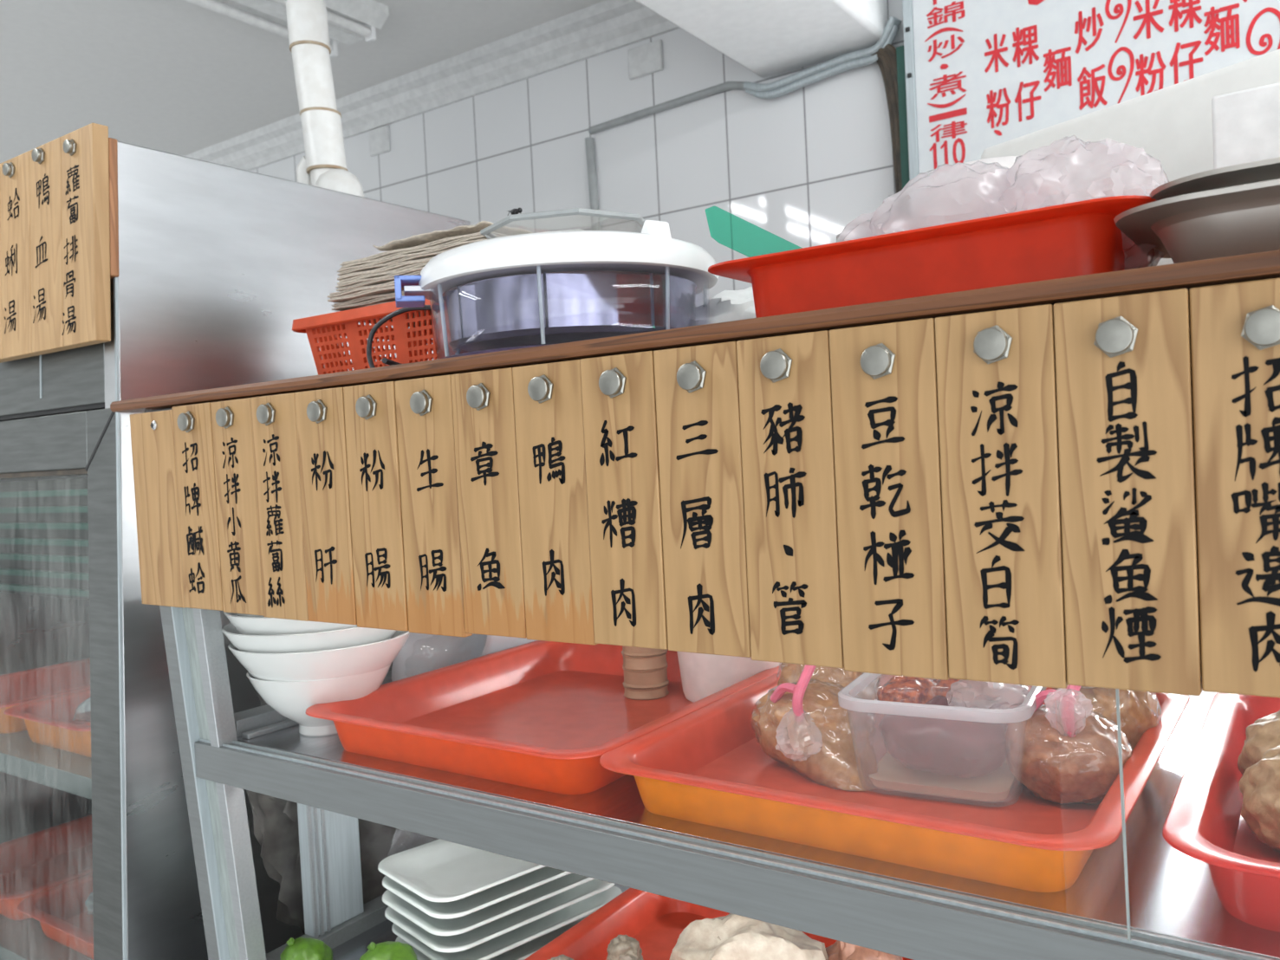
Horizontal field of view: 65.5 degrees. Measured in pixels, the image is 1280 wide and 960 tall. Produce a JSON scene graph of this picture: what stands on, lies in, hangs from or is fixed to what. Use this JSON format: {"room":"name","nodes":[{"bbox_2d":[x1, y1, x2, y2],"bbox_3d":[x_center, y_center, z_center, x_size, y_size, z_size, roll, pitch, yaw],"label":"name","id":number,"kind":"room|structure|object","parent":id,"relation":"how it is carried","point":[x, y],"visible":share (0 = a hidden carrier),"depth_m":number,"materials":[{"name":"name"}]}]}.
{"room":"small noodle eatery","nodes":[
{"label":"small noodle eatery","id":0,"kind":"room"},
{"bbox_2d":[0,0,605,163],"bbox_3d":[-1.035,-1.226,0.576,8.700,0.120,4.870,-2,2,34],"label":"ceiling","id":1,"kind":"structure","parent":0,"point":[178,77],"depth_m":2.91,"materials":[{"name":"paint"}]},
{"bbox_2d":[184,0,288,38],"bbox_3d":[-0.927,-1.187,2.423,0.178,0.082,0.284,-2,2,34],"label":"ceiling lamp","id":2,"kind":"object","parent":1,"relation":"attached to","point":[270,16],"depth_m":2.48,"materials":[{"name":"white plastic"}]},
{"bbox_2d":[323,0,389,58],"bbox_3d":[-0.768,-1.198,2.536,0.354,0.082,0.234,-2,2,34],"label":"ceiling lamp","id":3,"kind":"object","parent":1,"relation":"attached to","point":[351,22],"depth_m":2.59,"materials":[{"name":"white plastic"}]},
{"bbox_2d":[329,38,337,58],"bbox_3d":[-0.842,-1.185,2.723,0.028,0.052,0.016,-2,2,34],"label":"socket","id":4,"kind":"object","parent":3,"relation":"attached to","point":[333,42],"depth_m":2.71,"materials":[{"name":"white plastic"}]},
{"bbox_2d":[364,24,376,42],"bbox_3d":[-0.714,-1.189,2.635,0.028,0.052,0.016,-2,2,34],"label":"socket","id":5,"kind":"object","parent":3,"relation":"attached to","point":[370,35],"depth_m":2.62,"materials":[{"name":"white plastic"}]},
{"bbox_2d":[248,0,903,307],"bbox_3d":[0.374,0.030,2.574,8.700,2.648,0.120,-2,2,34],"label":"wall","id":6,"kind":"structure","parent":0,"point":[808,164],"depth_m":2.64,"materials":[{"name":"white tile"}]},
{"bbox_2d":[368,124,390,156],"bbox_3d":[-0.854,-1.112,3.263,0.090,0.083,0.012,-2,2,34],"label":"cover plate","id":7,"kind":"object","parent":6,"relation":"attached to","point":[380,137],"visible":1,"depth_m":3.25,"materials":[{"name":"paint"}]},
{"bbox_2d":[184,0,680,170],"bbox_3d":[0.257,-1.237,2.456,8.500,0.100,0.074,-2,2,34],"label":"trim","id":8,"kind":"structure","parent":6,"relation":"attached to","point":[606,26],"depth_m":2.98,"materials":[{"name":"paint"}]},
{"bbox_2d":[627,39,663,79],"bbox_3d":[0.015,-1.126,2.667,0.107,0.079,0.012,-2,2,34],"label":"cover plate","id":9,"kind":"object","parent":6,"relation":"attached to","point":[646,59],"visible":1,"depth_m":2.66,"materials":[{"name":"paint"}]},
{"bbox_2d":[584,81,750,230],"bbox_3d":[0.086,-0.521,2.652,0.523,0.972,0.026,-2,2,34],"label":"conduit","id":10,"kind":"object","parent":6,"relation":"attached to","point":[589,142],"visible":0.56,"depth_m":2.71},
{"bbox_2d":[634,0,887,77],"bbox_3d":[-0.285,-1.080,1.334,0.330,0.293,2.550,-2,2,34],"label":"air conditioner","id":11,"kind":"object","parent":6,"relation":"attached to","point":[768,38],"depth_m":2.18,"materials":[{"name":"paint"}]},
{"bbox_2d":[743,16,901,98],"bbox_3d":[0.427,-0.996,2.368,0.398,0.111,0.048,-2,2,36],"label":"cable bundle","id":12,"kind":"object","parent":6,"relation":"attached to","point":[862,57],"visible":0.98,"depth_m":2.35,"materials":[{"name":"plastic"}]},
{"bbox_2d":[870,44,903,232],"bbox_3d":[0.586,-0.620,2.277,0.124,0.744,0.039,-2,2,34],"label":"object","id":13,"kind":"object","parent":12,"relation":"hanging from","point":[886,61],"visible":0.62,"depth_m":2.27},
{"bbox_2d":[896,0,1279,230],"bbox_3d":[1.562,-0.791,1.569,2.365,1.030,0.068,-2,2,35],"label":"menu sign","id":14,"kind":"object","parent":6,"relation":"attached to","point":[974,76],"visible":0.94,"depth_m":2.05,"materials":[{"name":"metal"}]},
{"bbox_3d":[-0.419,1.482,1.360,8.700,0.100,3.170,-2,2,34],"label":"floor","id":15,"kind":"structure","parent":0,"visible":0},
{"bbox_2d":[0,141,470,959],"bbox_3d":[-1.015,0.477,2.034,1.202,1.925,0.810,-2,2,34],"label":"fridge","id":16,"kind":"object","parent":15,"relation":"on","point":[217,263],"visible":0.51,"depth_m":1.51,"materials":[{"name":"metal"}]},
{"bbox_2d":[0,657,90,734],"bbox_3d":[-1.187,0.447,2.184,0.344,0.062,0.570,-2,2,34],"label":"plastic tray","id":17,"kind":"object","parent":16,"relation":"on","point":[22,687],"visible":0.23,"depth_m":2.20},
{"bbox_2d":[0,729,91,799],"bbox_3d":[-0.996,0.490,2.059,1.105,0.035,0.625,-2,2,34],"label":"shelf","id":18,"kind":"object","parent":16,"relation":"attached to","point":[69,772],"depth_m":1.72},
{"bbox_2d":[0,814,92,920],"bbox_3d":[-1.169,0.812,2.195,0.344,0.062,0.570,-2,2,34],"label":"plastic tray","id":19,"kind":"object","parent":16,"relation":"on","point":[32,864],"visible":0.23,"depth_m":2.17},
{"bbox_2d":[0,914,93,959],"bbox_3d":[-0.978,0.855,2.070,1.105,0.035,0.625,-2,2,34],"label":"shelf","id":20,"kind":"object","parent":16,"relation":"attached to","point":[24,939],"depth_m":1.82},
{"bbox_2d":[3,688,90,757],"bbox_3d":[-0.894,0.439,1.983,0.344,0.062,0.570,-2,2,34],"label":"plastic tray","id":21,"kind":"object","parent":16,"relation":"on","point":[48,722],"visible":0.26,"depth_m":1.81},
{"bbox_2d":[72,697,90,721],"bbox_3d":[-0.876,0.412,1.843,0.394,0.068,0.098,-3,2,10],"label":"fish","id":22,"kind":"object","parent":21,"relation":"in","point":[82,713],"visible":0.14,"depth_m":1.84},
{"bbox_2d":[17,873,93,959],"bbox_3d":[-0.876,0.803,1.994,0.344,0.062,0.570,-2,2,34],"label":"plastic tray","id":23,"kind":"object","parent":16,"relation":"on","point":[61,911],"visible":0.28,"depth_m":1.88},
{"bbox_2d":[84,892,93,915],"bbox_3d":[-0.882,0.764,1.961,0.246,0.132,0.382,-2,2,34],"label":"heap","id":24,"kind":"object","parent":23,"relation":"in","point":[88,903],"visible":0.02,"depth_m":1.82,"materials":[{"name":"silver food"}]},
{"bbox_2d":[108,137,119,279],"bbox_3d":[-0.895,-0.380,1.507,0.376,0.195,0.023,-2,2,34],"label":"batten","id":25,"kind":"object","parent":16,"relation":"attached to","point":[113,143],"visible":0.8,"depth_m":1.40,"materials":[{"name":"brown wood"}]},
{"bbox_2d":[0,192,14,363],"bbox_3d":[-1.021,-0.337,1.572,0.102,0.302,0.038,-2,2,34],"label":"plank","id":26,"kind":"object","parent":25,"relation":"attached to","point":[2,360],"visible":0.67,"depth_m":1.53,"materials":[{"name":"brown wood"}]},
{"bbox_2d":[0,150,45,359],"bbox_3d":[-0.940,-0.339,1.516,0.094,0.302,0.038,-2,2,34],"label":"plank","id":27,"kind":"object","parent":25,"relation":"attached to","point":[16,261],"visible":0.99,"depth_m":1.50,"materials":[{"name":"brown wood"}]},
{"bbox_2d":[29,136,76,353],"bbox_3d":[-0.861,-0.341,1.462,0.094,0.302,0.038,-2,2,34],"label":"plank","id":28,"kind":"object","parent":25,"relation":"attached to","point":[45,160],"visible":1,"depth_m":1.45,"materials":[{"name":"brown wood"}]},
{"bbox_2d":[60,123,110,347],"bbox_3d":[-0.786,-0.344,1.410,0.092,0.302,0.038,-2,2,34],"label":"plank","id":29,"kind":"object","parent":25,"relation":"attached to","point":[85,174],"visible":1,"depth_m":1.39,"materials":[{"name":"brown wood"}]},
{"bbox_2d":[285,0,363,197],"bbox_3d":[-0.617,-0.865,1.909,0.158,0.727,0.094,-2,2,34],"label":"drain pipe","id":30,"kind":"object","parent":16,"relation":"attached to","point":[324,165],"visible":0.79,"depth_m":1.89,"materials":[{"name":"white plastic"}]},
{"bbox_2d":[144,408,1279,959],"bbox_3d":[0.471,0.607,1.101,2.080,1.494,0.839,-2,2,34],"label":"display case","id":31,"kind":"object","parent":15,"relation":"on","point":[1136,896],"visible":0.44,"depth_m":0.97,"materials":[{"name":"metal"}]},
{"bbox_2d":[129,409,184,607],"bbox_3d":[-0.624,0.038,1.293,0.101,0.252,0.019,-2,2,34],"label":"plank","id":32,"kind":"object","parent":31,"relation":"attached to","point":[152,433],"visible":0.9,"depth_m":1.29,"materials":[{"name":"brown wood"}]},
{"bbox_2d":[171,402,223,610],"bbox_3d":[-0.550,0.034,1.239,0.082,0.255,0.024,-2,2,34],"label":"plank","id":33,"kind":"object","parent":31,"relation":"attached to","point":[192,426],"visible":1,"depth_m":1.23,"materials":[{"name":"brown wood"}]},
{"bbox_2d":[210,397,263,616],"bbox_3d":[-0.483,0.033,1.193,0.080,0.257,0.024,-2,2,34],"label":"plank","id":34,"kind":"object","parent":31,"relation":"attached to","point":[231,424],"visible":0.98,"depth_m":1.19,"materials":[{"name":"brown wood"}]},
{"bbox_2d":[250,392,308,621],"bbox_3d":[-0.415,0.032,1.146,0.083,0.259,0.024,-2,2,34],"label":"plank","id":35,"kind":"object","parent":31,"relation":"attached to","point":[273,417],"visible":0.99,"depth_m":1.14,"materials":[{"name":"brown wood"}]},
{"bbox_2d":[279,937,332,959],"bbox_3d":[-0.453,0.651,1.348,0.074,0.064,0.067,-2,2,34],"label":"fruit","id":36,"kind":"object","parent":31,"relation":"on","point":[300,948],"visible":1,"depth_m":1.34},
{"bbox_2d":[246,662,391,736],"bbox_3d":[-0.432,0.296,1.357,0.190,0.089,0.190,-2,2,34],"label":"rice bowl","id":37,"kind":"object","parent":31,"relation":"on","point":[290,699],"visible":0.56,"depth_m":1.29,"materials":[{"name":"white ceramic"}]},
{"bbox_2d":[227,630,409,681],"bbox_3d":[-0.429,0.258,1.355,0.238,0.094,0.238,-2,2,34],"label":"rice bowl","id":38,"kind":"object","parent":37,"relation":"on","point":[364,659],"visible":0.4,"depth_m":1.26,"materials":[{"name":"white ceramic"}]},
{"bbox_2d":[221,623,396,653],"bbox_3d":[-0.438,0.235,1.355,0.238,0.094,0.238,-2,2,34],"label":"rice bowl","id":39,"kind":"object","parent":38,"relation":"on","point":[354,636],"visible":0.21,"depth_m":1.25,"materials":[{"name":"white ceramic"}]},
{"bbox_2d":[223,611,357,635],"bbox_3d":[-0.435,0.213,1.354,0.238,0.094,0.238,-2,2,34],"label":"rice bowl","id":40,"kind":"object","parent":39,"relation":"on","point":[246,626],"visible":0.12,"depth_m":1.25,"materials":[{"name":"white ceramic"}]},
{"bbox_2d":[235,613,263,617],"bbox_3d":[-0.438,0.190,1.354,0.238,0.094,0.238,-2,2,34],"label":"rice bowl","id":41,"kind":"object","parent":40,"relation":"on","point":[237,614],"visible":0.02,"depth_m":1.27,"materials":[{"name":"white ceramic"}]},
{"bbox_2d":[294,387,357,624],"bbox_3d":[-0.347,0.029,1.099,0.080,0.258,0.024,-2,2,34],"label":"plank","id":42,"kind":"object","parent":31,"relation":"attached to","point":[320,413],"visible":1,"depth_m":1.09,"materials":[{"name":"brown wood"}]},
{"bbox_2d":[246,661,439,935],"bbox_3d":[-0.372,0.455,1.768,0.086,0.820,0.732,-2,2,34],"label":"plastic bundle","id":43,"kind":"object","parent":31,"relation":"attached to","point":[276,820],"visible":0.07,"depth_m":1.52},
{"bbox_2d":[343,381,408,631],"bbox_3d":[-0.281,0.029,1.054,0.078,0.260,0.024,-2,2,34],"label":"plank","id":44,"kind":"object","parent":31,"relation":"attached to","point":[369,409],"visible":1,"depth_m":1.05,"materials":[{"name":"brown wood"}]},
{"bbox_2d":[359,941,417,959],"bbox_3d":[-0.321,0.633,1.267,0.092,0.091,0.082,-2,2,34],"label":"fruit","id":45,"kind":"object","parent":31,"relation":"on","point":[386,951],"visible":1,"depth_m":1.26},
{"bbox_2d":[394,374,472,637],"bbox_3d":[-0.214,0.027,1.009,0.081,0.262,0.022,-2,2,34],"label":"plank","id":46,"kind":"object","parent":31,"relation":"attached to","point":[424,406],"visible":1,"depth_m":1.01,"materials":[{"name":"brown wood"}]},
{"bbox_2d":[391,632,487,682],"bbox_3d":[-0.225,0.215,1.665,0.068,0.209,0.491,-2,2,37],"label":"bag","id":47,"kind":"object","parent":31,"relation":"on","point":[420,653],"visible":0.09,"depth_m":1.55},
{"bbox_2d":[450,367,526,638],"bbox_3d":[-0.147,0.023,0.963,0.080,0.257,0.022,-2,2,34],"label":"plank","id":48,"kind":"object","parent":31,"relation":"attached to","point":[484,409],"visible":1,"depth_m":0.96,"materials":[{"name":"brown wood"}]},
{"bbox_2d":[395,915,589,959],"bbox_3d":[-0.184,0.654,1.443,0.303,0.026,0.193,-4,2,-41],"label":"plate","id":49,"kind":"object","parent":31,"relation":"on","point":[521,952],"visible":0.06,"depth_m":1.40,"materials":[{"name":"ceramic"}]},
{"bbox_2d":[391,885,622,959],"bbox_3d":[-0.188,0.632,1.442,0.303,0.026,0.193,-4,2,-41],"label":"plate","id":50,"kind":"object","parent":49,"relation":"on","point":[488,950],"visible":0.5,"depth_m":1.39,"materials":[{"name":"ceramic"}]},
{"bbox_2d":[384,878,614,953],"bbox_3d":[-0.197,0.610,1.440,0.303,0.026,0.193,-4,2,-41],"label":"plate","id":51,"kind":"object","parent":50,"relation":"on","point":[467,940],"visible":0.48,"depth_m":1.38,"materials":[{"name":"ceramic"}]},
{"bbox_2d":[382,873,594,935],"bbox_3d":[-0.201,0.588,1.438,0.303,0.026,0.193,-4,2,-41],"label":"plate","id":52,"kind":"object","parent":51,"relation":"on","point":[462,925],"visible":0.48,"depth_m":1.37,"materials":[{"name":"ceramic"}]},
{"bbox_2d":[382,866,571,919],"bbox_3d":[-0.201,0.566,1.438,0.303,0.026,0.193,-4,2,-41],"label":"plate","id":53,"kind":"object","parent":52,"relation":"on","point":[464,906],"visible":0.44,"depth_m":1.36,"materials":[{"name":"ceramic"}]},
{"bbox_2d":[377,839,545,903],"bbox_3d":[-0.206,0.544,1.436,0.303,0.026,0.193,-4,2,-41],"label":"plate","id":54,"kind":"object","parent":53,"relation":"on","point":[439,871],"visible":0.56,"depth_m":1.41,"materials":[{"name":"ceramic"}]},
{"bbox_2d":[480,635,536,656],"bbox_3d":[-0.143,0.213,1.708,0.052,0.203,0.370,-2,2,34],"label":"bag","id":55,"kind":"object","parent":31,"relation":"on","point":[494,644],"visible":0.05,"depth_m":1.59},
{"bbox_2d":[305,640,781,794],"bbox_3d":[-0.097,0.298,1.339,0.470,0.054,0.530,-2,2,34],"label":"plastic tray","id":56,"kind":"object","parent":31,"relation":"on","point":[542,715],"visible":0.76,"depth_m":1.33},
{"bbox_2d":[621,645,669,700],"bbox_3d":[0.006,0.238,1.446,0.068,0.150,0.068,-2,2,34],"label":"roll","id":57,"kind":"object","parent":56,"relation":"in","point":[645,669],"visible":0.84,"depth_m":1.42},
{"bbox_2d":[676,651,781,702],"bbox_3d":[0.130,0.246,1.414,0.170,0.123,0.170,-2,2,34],"label":"plastic tub","id":58,"kind":"object","parent":56,"relation":"on","point":[703,675],"visible":0.21,"depth_m":1.35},
{"bbox_2d":[512,359,597,645],"bbox_3d":[-0.080,0.021,0.917,0.081,0.258,0.022,-2,2,34],"label":"plank","id":59,"kind":"object","parent":31,"relation":"attached to","point":[548,397],"visible":1,"depth_m":0.91,"materials":[{"name":"brown wood"}]},
{"bbox_2d":[580,350,668,649],"bbox_3d":[-0.015,0.019,0.871,0.077,0.256,0.024,-2,2,34],"label":"plank","id":60,"kind":"object","parent":31,"relation":"attached to","point":[619,399],"visible":1,"depth_m":0.87,"materials":[{"name":"brown wood"}]},
{"bbox_2d":[110,249,1279,412],"bbox_3d":[0.433,-0.149,1.118,2.145,0.016,0.934,-2,2,34],"label":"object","id":61,"kind":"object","parent":31,"relation":"on","point":[1260,265],"depth_m":0.77,"materials":[{"name":"brown wood"}]},
{"bbox_2d":[292,298,454,375],"bbox_3d":[-0.315,-0.187,1.457,0.326,0.113,0.231,-2,2,34],"label":"plastic basket","id":62,"kind":"object","parent":61,"relation":"on","point":[411,344],"visible":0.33,"depth_m":1.39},
{"bbox_2d":[336,300,437,327],"bbox_3d":[-0.283,-0.253,1.474,0.290,0.015,0.186,-2,2,34],"label":"newspaper","id":63,"kind":"object","parent":62,"relation":"on","point":[425,313],"visible":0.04,"depth_m":1.49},
{"bbox_2d":[331,290,404,311],"bbox_3d":[-0.283,-0.265,1.470,0.290,0.012,0.191,-2,2,34],"label":"newspaper","id":64,"kind":"object","parent":63,"relation":"on","point":[366,301],"visible":0.16,"depth_m":1.44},
{"bbox_2d":[327,280,403,302],"bbox_3d":[-0.284,-0.277,1.464,0.290,0.014,0.200,-2,2,34],"label":"newspaper","id":65,"kind":"object","parent":64,"relation":"on","point":[388,288],"visible":0.2,"depth_m":1.43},
{"bbox_2d":[335,266,423,291],"bbox_3d":[-0.268,-0.289,1.452,0.290,0.011,0.201,-2,2,34],"label":"newspaper","id":66,"kind":"object","parent":65,"relation":"on","point":[369,282],"visible":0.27,"depth_m":1.41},
{"bbox_2d":[337,256,434,284],"bbox_3d":[-0.269,-0.301,1.455,0.290,0.014,0.196,-2,2,34],"label":"newspaper","id":67,"kind":"object","parent":66,"relation":"on","point":[392,269],"visible":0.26,"depth_m":1.40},
{"bbox_2d":[337,238,487,275],"bbox_3d":[-0.269,-0.313,1.454,0.290,0.011,0.195,-2,2,34],"label":"newspaper","id":68,"kind":"object","parent":67,"relation":"on","point":[431,253],"visible":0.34,"depth_m":1.38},
{"bbox_2d":[339,232,507,268],"bbox_3d":[-0.268,-0.324,1.457,0.290,0.012,0.188,-2,2,34],"label":"newspaper","id":69,"kind":"object","parent":68,"relation":"on","point":[446,241],"visible":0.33,"depth_m":1.37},
{"bbox_2d":[372,220,532,251],"bbox_3d":[-0.263,-0.346,1.451,0.214,0.014,0.130,-2,2,29],"label":"newspaper","id":70,"kind":"object","parent":69,"relation":"on","point":[420,239],"visible":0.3,"depth_m":1.41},
{"bbox_2d":[366,305,444,368],"bbox_3d":[-0.313,-0.169,1.188,0.118,0.090,0.131,-2,2,20],"label":"power cord","id":71,"kind":"object","parent":61,"relation":"on","point":[385,360],"visible":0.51,"depth_m":1.25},
{"bbox_2d":[394,220,718,359],"bbox_3d":[-0.080,-0.203,1.156,0.344,0.139,0.344,-2,2,34],"label":"carrier","id":72,"kind":"object","parent":61,"relation":"on","point":[653,250],"visible":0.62,"depth_m":1.02,"materials":[{"name":"white plastic"}]},
{"bbox_2d":[480,207,645,239],"bbox_3d":[-0.085,-0.282,1.191,0.192,0.038,0.192,-4,2,-33],"label":"handle","id":73,"kind":"object","parent":72,"relation":"on","point":[486,231],"visible":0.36,"depth_m":1.10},
{"bbox_2d":[506,207,522,215],"bbox_3d":[-0.140,-0.300,1.114,0.020,0.008,0.013,-2,2,34],"label":"fly","id":74,"kind":"object","parent":73,"relation":"on","point":[512,211],"visible":1,"depth_m":1.11},
{"bbox_2d":[442,270,696,354],"bbox_3d":[-0.079,-0.184,1.157,0.294,0.064,0.294,-2,2,34],"label":"steel bowl","id":75,"kind":"object","parent":72,"relation":"in","point":[503,311],"visible":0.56,"depth_m":1.03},
{"bbox_2d":[695,286,756,325],"bbox_3d":[0.134,-0.186,1.170,0.191,0.085,0.151,-2,2,34],"label":"plastic bag","id":76,"kind":"object","parent":61,"relation":"on","point":[727,305],"visible":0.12,"depth_m":1.13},
{"bbox_2d":[704,194,1156,318],"bbox_3d":[0.248,-0.218,0.925,0.442,0.152,0.283,-2,2,34],"label":"tray","id":77,"kind":"object","parent":61,"relation":"on","point":[1083,237],"depth_m":0.79,"materials":[{"name":"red plastic"}]},
{"bbox_2d":[836,135,1169,266],"bbox_3d":[0.306,-0.215,0.875,0.299,0.136,0.159,-2,2,34],"label":"plastic bag","id":78,"kind":"object","parent":77,"relation":"in","point":[1078,139],"visible":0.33,"depth_m":0.84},
{"bbox_2d":[909,155,1075,229],"bbox_3d":[0.334,-0.261,0.947,0.156,0.072,0.156,-2,2,34],"label":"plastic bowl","id":79,"kind":"object","parent":78,"relation":"on","point":[961,200],"visible":0.63,"depth_m":0.89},
{"bbox_2d":[981,48,1279,266],"bbox_3d":[0.728,-0.331,1.258,0.180,0.309,0.580,-4,2,-33],"label":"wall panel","id":80,"kind":"object","parent":61,"relation":"on","point":[1172,125],"visible":0.3,"depth_m":1.24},
{"bbox_2d":[1113,178,1279,263],"bbox_3d":[0.537,-0.170,0.662,0.378,0.044,0.265,-2,2,34],"label":"plate","id":81,"kind":"object","parent":61,"relation":"on","point":[1243,219],"visible":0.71,"depth_m":0.65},
{"bbox_2d":[1150,156,1279,201],"bbox_3d":[0.550,-0.192,0.673,0.348,0.040,0.250,-2,2,34],"label":"steel pan","id":82,"kind":"object","parent":81,"relation":"on","point":[1264,170],"visible":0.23,"depth_m":0.65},
{"bbox_2d":[1211,82,1279,168],"bbox_3d":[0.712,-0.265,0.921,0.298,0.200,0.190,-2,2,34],"label":"paper sheet","id":83,"kind":"object","parent":61,"relation":"on","point":[1246,123],"visible":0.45,"depth_m":0.91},
{"bbox_2d":[653,341,751,657],"bbox_3d":[0.051,0.017,0.826,0.080,0.256,0.023,-2,2,34],"label":"plank","id":84,"kind":"object","parent":31,"relation":"attached to","point":[697,393],"visible":1,"depth_m":0.82,"materials":[{"name":"brown wood"}]},
{"bbox_2d":[524,888,912,959],"bbox_3d":[0.080,0.636,1.206,0.470,0.050,0.530,-2,2,34],"label":"plastic tray","id":85,"kind":"object","parent":31,"relation":"on","point":[657,922],"visible":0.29,"depth_m":1.42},
{"bbox_2d":[547,954,573,959],"bbox_3d":[-0.073,0.631,1.237,0.104,0.064,0.051,-2,2,34],"label":"food item","id":86,"kind":"object","parent":85,"relation":"in","point":[562,957],"visible":1,"depth_m":1.25},
{"bbox_2d":[605,935,643,959],"bbox_3d":[-0.019,0.614,1.246,0.054,0.091,0.048,-2,2,34],"label":"food item","id":87,"kind":"object","parent":85,"relation":"in","point":[622,947],"visible":1,"depth_m":1.23},
{"bbox_2d":[669,913,828,959],"bbox_3d":[0.137,0.584,1.171,0.226,0.141,0.160,-2,2,34],"label":"food","id":88,"kind":"object","parent":85,"relation":"in","point":[730,937],"visible":0.92,"depth_m":1.15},
{"bbox_2d":[825,940,903,959],"bbox_3d":[0.262,0.581,1.164,0.111,0.134,0.129,-3,2,3],"label":"meat","id":89,"kind":"object","parent":85,"relation":"in","point":[839,951],"visible":0.27,"depth_m":1.14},
{"bbox_2d":[736,330,843,668],"bbox_3d":[0.117,0.016,0.781,0.079,0.258,0.024,-2,2,34],"label":"plank","id":90,"kind":"object","parent":31,"relation":"attached to","point":[785,393],"visible":1,"depth_m":0.78,"materials":[{"name":"brown wood"}]},
{"bbox_2d":[829,318,949,680],"bbox_3d":[0.183,0.015,0.735,0.080,0.260,0.024,-2,2,34],"label":"plank","id":91,"kind":"object","parent":31,"relation":"attached to","point":[884,388],"visible":1,"depth_m":0.73,"materials":[{"name":"brown wood"}]},
{"bbox_2d":[599,671,1189,892],"bbox_3d":[0.293,0.287,1.071,0.484,0.053,0.544,-2,2,34],"label":"plastic tray","id":92,"kind":"object","parent":31,"relation":"on","point":[708,765],"visible":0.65,"depth_m":0.92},
{"bbox_2d":[750,664,879,791],"bbox_3d":[0.191,0.244,1.087,0.164,0.139,0.141,-2,2,34],"label":"bag","id":93,"kind":"object","parent":92,"relation":"in","point":[802,725],"visible":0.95,"depth_m":1.06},
{"bbox_2d":[776,662,880,715],"bbox_3d":[0.235,0.241,1.196,0.144,0.134,0.112,-2,2,34],"label":"bag","id":94,"kind":"object","parent":92,"relation":"in","point":[790,672],"visible":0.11,"depth_m":1.16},
{"bbox_2d":[838,672,1046,807],"bbox_3d":[0.321,0.259,1.040,0.186,0.100,0.206,-2,2,29],"label":"food box","id":95,"kind":"object","parent":92,"relation":"in","point":[1024,711],"visible":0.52,"depth_m":0.95,"materials":[{"name":"plastic"}]},
{"bbox_2d":[868,752,1015,801],"bbox_3d":[0.323,0.300,1.041,0.137,0.010,0.157,-2,2,29],"label":"paper","id":96,"kind":"object","parent":95,"relation":"in","point":[891,775],"visible":0.49,"depth_m":0.98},
{"bbox_2d":[878,695,1019,778],"bbox_3d":[0.322,0.258,1.035,0.138,0.077,0.160,-2,2,34],"label":"packet","id":97,"kind":"object","parent":96,"relation":"on","point":[954,748],"visible":0.6,"depth_m":0.98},
{"bbox_2d":[873,674,940,704],"bbox_3d":[0.284,0.219,1.046,0.076,0.066,0.077,-2,2,34],"label":"bag","id":98,"kind":"object","parent":97,"relation":"on","point":[901,689],"visible":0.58,"depth_m":1.03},
{"bbox_2d":[931,678,1004,707],"bbox_3d":[0.335,0.218,1.043,0.086,0.064,0.086,-2,2,34],"label":"bag","id":99,"kind":"object","parent":97,"relation":"on","point":[969,691],"visible":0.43,"depth_m":1.02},
{"bbox_2d":[948,679,1028,708],"bbox_3d":[0.354,0.219,1.007,0.078,0.046,0.114,-2,2,34],"label":"clear bag","id":100,"kind":"object","parent":97,"relation":"on","point":[951,688],"visible":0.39,"depth_m":1.01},
{"bbox_2d":[1004,684,1132,805],"bbox_3d":[0.415,0.231,0.968,0.114,0.151,0.115,-4,2,-23],"label":"bag","id":101,"kind":"object","parent":92,"relation":"in","point":[1066,753],"visible":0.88,"depth_m":0.93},
{"bbox_2d":[1054,686,1161,750],"bbox_3d":[0.487,0.233,1.046,0.103,0.134,0.137,-2,2,34],"label":"bag","id":102,"kind":"object","parent":92,"relation":"in","point":[1140,711],"visible":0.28,"depth_m":1.01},
{"bbox_2d":[934,304,1068,688],"bbox_3d":[0.249,0.013,0.690,0.079,0.258,0.024,-2,2,34],"label":"plank","id":103,"kind":"object","parent":31,"relation":"attached to","point":[997,378],"visible":1,"depth_m":0.69,"materials":[{"name":"brown wood"}]},
{"bbox_2d":[1053,288,1202,695],"bbox_3d":[0.314,0.009,0.645,0.079,0.256,0.024,-2,2,34],"label":"plank","id":104,"kind":"object","parent":31,"relation":"attached to","point":[1124,377],"visible":1,"depth_m":0.64,"materials":[{"name":"brown wood"}]},
{"bbox_2d":[1162,692,1279,932],"bbox_3d":[0.712,0.273,0.798,0.470,0.056,0.540,-2,2,34],"label":"plastic tray","id":105,"kind":"object","parent":31,"relation":"on","point":[1205,822],"visible":0.69,"depth_m":0.81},
{"bbox_2d":[1237,709,1279,774],"bbox_3d":[0.599,0.249,0.887,0.115,0.102,0.102,-2,2,34],"label":"meat","id":106,"kind":"object","parent":105,"relation":"in","point":[1263,735],"visible":0.58,"depth_m":0.89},
{"bbox_2d":[1238,745,1279,852],"bbox_3d":[0.546,0.262,0.807,0.105,0.086,0.086,-2,2,34],"label":"food","id":107,"kind":"object","parent":105,"relation":"in","point":[1259,785],"visible":1,"depth_m":0.81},
{"bbox_2d":[1189,278,1279,697],"bbox_3d":[0.380,0.006,0.601,0.079,0.253,0.022,-2,2,34],"label":"plank","id":108,"kind":"object","parent":31,"relation":"attached to","point":[1235,328],"visible":1,"depth_m":0.61,"materials":[{"name":"brown wood"}]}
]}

